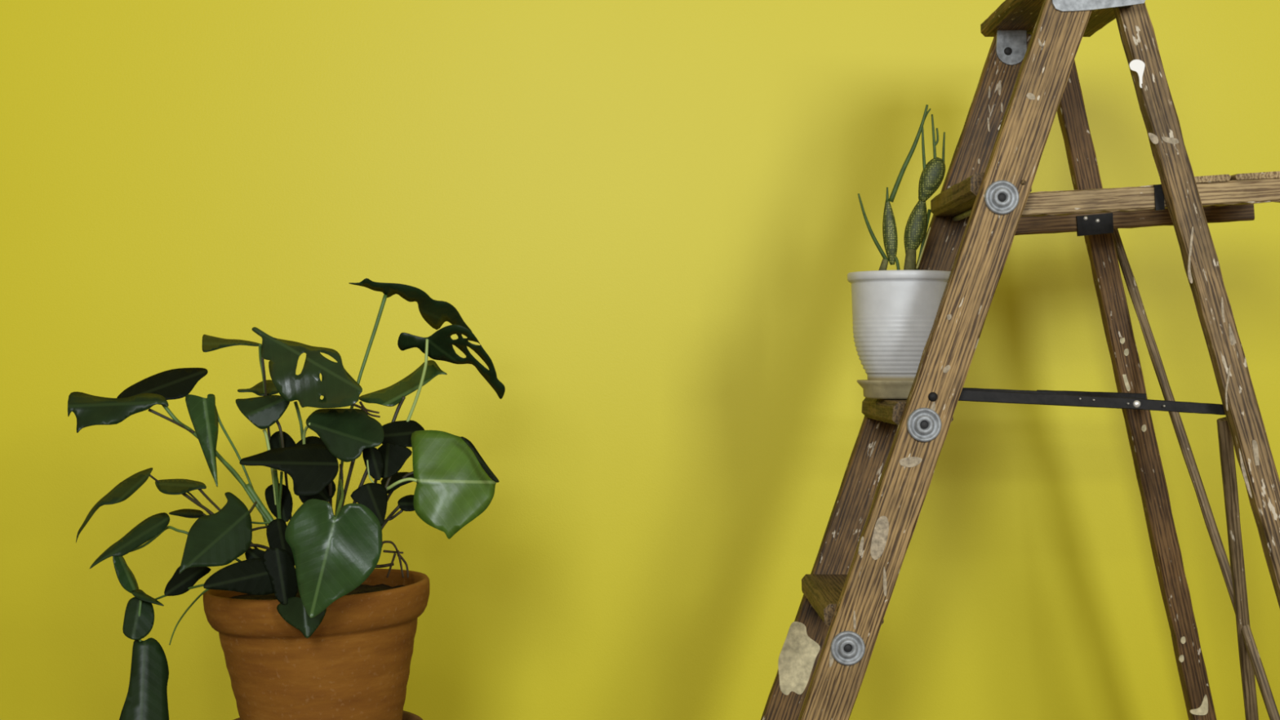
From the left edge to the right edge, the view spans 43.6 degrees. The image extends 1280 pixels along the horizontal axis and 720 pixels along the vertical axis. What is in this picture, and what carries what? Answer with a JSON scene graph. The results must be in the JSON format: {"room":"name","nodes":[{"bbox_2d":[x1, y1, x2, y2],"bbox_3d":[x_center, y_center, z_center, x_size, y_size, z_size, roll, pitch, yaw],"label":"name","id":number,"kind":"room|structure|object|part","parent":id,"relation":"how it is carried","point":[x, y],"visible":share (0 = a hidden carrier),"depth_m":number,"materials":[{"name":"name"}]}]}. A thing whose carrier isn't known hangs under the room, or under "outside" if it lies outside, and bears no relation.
{"room":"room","nodes":[
{"label":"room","id":0,"kind":"room"},
{"bbox_2d":[0,0,1279,719],"bbox_3d":[0.000,-0.300,2.760,8.000,3.200,0.120,0,0,0],"label":"wall","id":1,"kind":"structure","parent":0,"point":[646,217],"depth_m":2.70,"materials":[{"name":"yellow paint"}]},
{"bbox_2d":[847,270,951,380],"bbox_3d":[0.353,-0.043,2.167,0.144,0.149,0.144,0,0,0],"label":"pot","id":2,"kind":"object","parent":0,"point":[894,312],"depth_m":2.11,"materials":[{"name":"white ceramic"}]},
{"bbox_3d":[0.000,1.330,-0.650,8.000,0.060,6.700,0,0,0],"label":"floor","id":3,"kind":"structure","parent":0,"visible":0},
{"bbox_2d":[760,0,1279,719],"bbox_3d":[0.492,0.400,2.216,1.183,1.798,0.686,0,0,0],"label":"step ladder","id":4,"kind":"object","parent":3,"relation":"on","point":[985,200],"visible":0.97,"depth_m":2.03,"materials":[{"name":"brown wood"}]},
{"bbox_2d":[830,631,865,665],"bbox_3d":[0.260,0.360,1.997,0.043,0.043,0.008,0,0,0],"label":"washer","id":5,"kind":"object","parent":4,"relation":"in","point":[846,647],"depth_m":2.00,"materials":[{"name":"metal"}]},
{"bbox_2d":[844,644,852,652],"bbox_3d":[0.260,0.360,1.998,0.011,0.011,0.002,0,0,0],"label":"bolt","id":6,"kind":"object","parent":4,"relation":"attached to","point":[847,647],"depth_m":2.00,"materials":[{"name":"black metal"}]},
{"bbox_2d":[857,379,913,399],"bbox_3d":[0.353,0.040,2.167,0.118,0.025,0.118,0,0,0],"label":"saucer","id":7,"kind":"object","parent":4,"relation":"on","point":[874,389],"visible":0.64,"depth_m":2.12,"materials":[{"name":"beige ceramic"}]},
{"bbox_2d":[847,104,951,380],"bbox_3d":[0.353,-0.157,2.167,0.144,0.375,0.144,0,0,-8],"label":"potted cactus","id":8,"kind":"object","parent":7,"relation":"on","point":[894,312],"visible":0.84,"depth_m":2.12,"materials":[{"name":"white ceramic"}]},
{"bbox_3d":[0.330,-0.123,2.177,0.017,0.030,0.012,0,0,0],"label":"stem","id":9,"kind":"part","parent":8,"relation":"part of","materials":[{"name":"green plant"}]},
{"bbox_3d":[0.365,-0.130,2.167,0.018,0.041,0.018,0,0,0],"label":"stem","id":10,"kind":"part","parent":8,"relation":"part of","materials":[{"name":"green plant"}]},
{"bbox_2d":[906,407,941,442],"bbox_3d":[0.355,0.081,1.997,0.043,0.043,0.008,0,0,0],"label":"washer","id":11,"kind":"object","parent":4,"relation":"in","point":[923,424],"depth_m":2.00,"materials":[{"name":"metal"}]},
{"bbox_2d":[920,420,928,429],"bbox_3d":[0.355,0.081,1.998,0.011,0.011,0.002,0,0,0],"label":"bolt","id":12,"kind":"object","parent":4,"relation":"attached to","point":[923,424],"depth_m":2.00,"materials":[{"name":"black metal"}]},
{"bbox_3d":[0.455,-0.203,2.167,0.008,0.008,0.281,0,0,0],"label":"tie rod","id":13,"kind":"part","parent":4,"relation":"part of","materials":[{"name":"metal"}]},
{"bbox_2d":[984,180,1019,214],"bbox_3d":[0.452,-0.203,1.997,0.043,0.043,0.008,0,0,0],"label":"washer","id":14,"kind":"object","parent":4,"relation":"in","point":[1001,197],"depth_m":2.00,"materials":[{"name":"metal"}]},
{"bbox_2d":[998,193,1006,201],"bbox_3d":[0.452,-0.203,1.998,0.011,0.011,0.002,0,0,0],"label":"bolt","id":15,"kind":"object","parent":4,"relation":"attached to","point":[1002,197],"depth_m":2.00,"materials":[{"name":"black metal"}]},
{"bbox_3d":[0.651,-0.194,2.291,0.053,0.033,0.007,0,0,0],"label":"clip plate","id":16,"kind":"part","parent":4,"relation":"part of","materials":[{"name":"metal"}]},
{"bbox_3d":[0.574,-0.454,1.998,0.119,0.038,0.003,0,0,0],"label":"hinge plate","id":17,"kind":"part","parent":4,"relation":"part of","materials":[{"name":"metal"}]},
{"bbox_2d":[1014,171,1279,235],"bbox_3d":[0.671,-0.211,2.182,0.446,0.068,0.272,0,0,0],"label":"tray","id":18,"kind":"object","parent":4,"relation":"on","point":[1227,197],"depth_m":2.05,"materials":[{"name":"brown wood"}]},
{"bbox_3d":[0.664,-0.208,2.048,0.013,0.034,0.004,0,0,0],"label":"clip plate","id":19,"kind":"part","parent":4,"relation":"part of","materials":[{"name":"metal"}]},
{"bbox_3d":[-0.403,0.907,2.000,0.324,0.785,0.324,0,0,0],"label":"wooden stool","id":20,"kind":"object","parent":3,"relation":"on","visible":0},
{"bbox_2d":[233,710,422,719],"bbox_3d":[-0.397,0.486,2.000,0.256,0.056,0.256,0,0,0],"label":"saucer","id":21,"kind":"object","parent":20,"relation":"on","point":[406,715],"visible":0.2,"depth_m":2.07,"materials":[{"name":"brown ceramic"}]},
{"bbox_2d":[67,278,505,719],"bbox_3d":[-0.441,0.201,1.967,0.536,0.606,0.377,0,0,0],"label":"potted plant","id":22,"kind":"object","parent":21,"relation":"on","point":[331,636],"visible":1,"depth_m":1.92,"materials":[{"name":"green plant"}]},
{"bbox_3d":[-0.398,0.390,2.000,0.278,0.222,0.278,-2,0,0],"label":"pot","id":23,"kind":"part","parent":22,"relation":"part of","materials":[{"name":"ceramic"}]}
]}

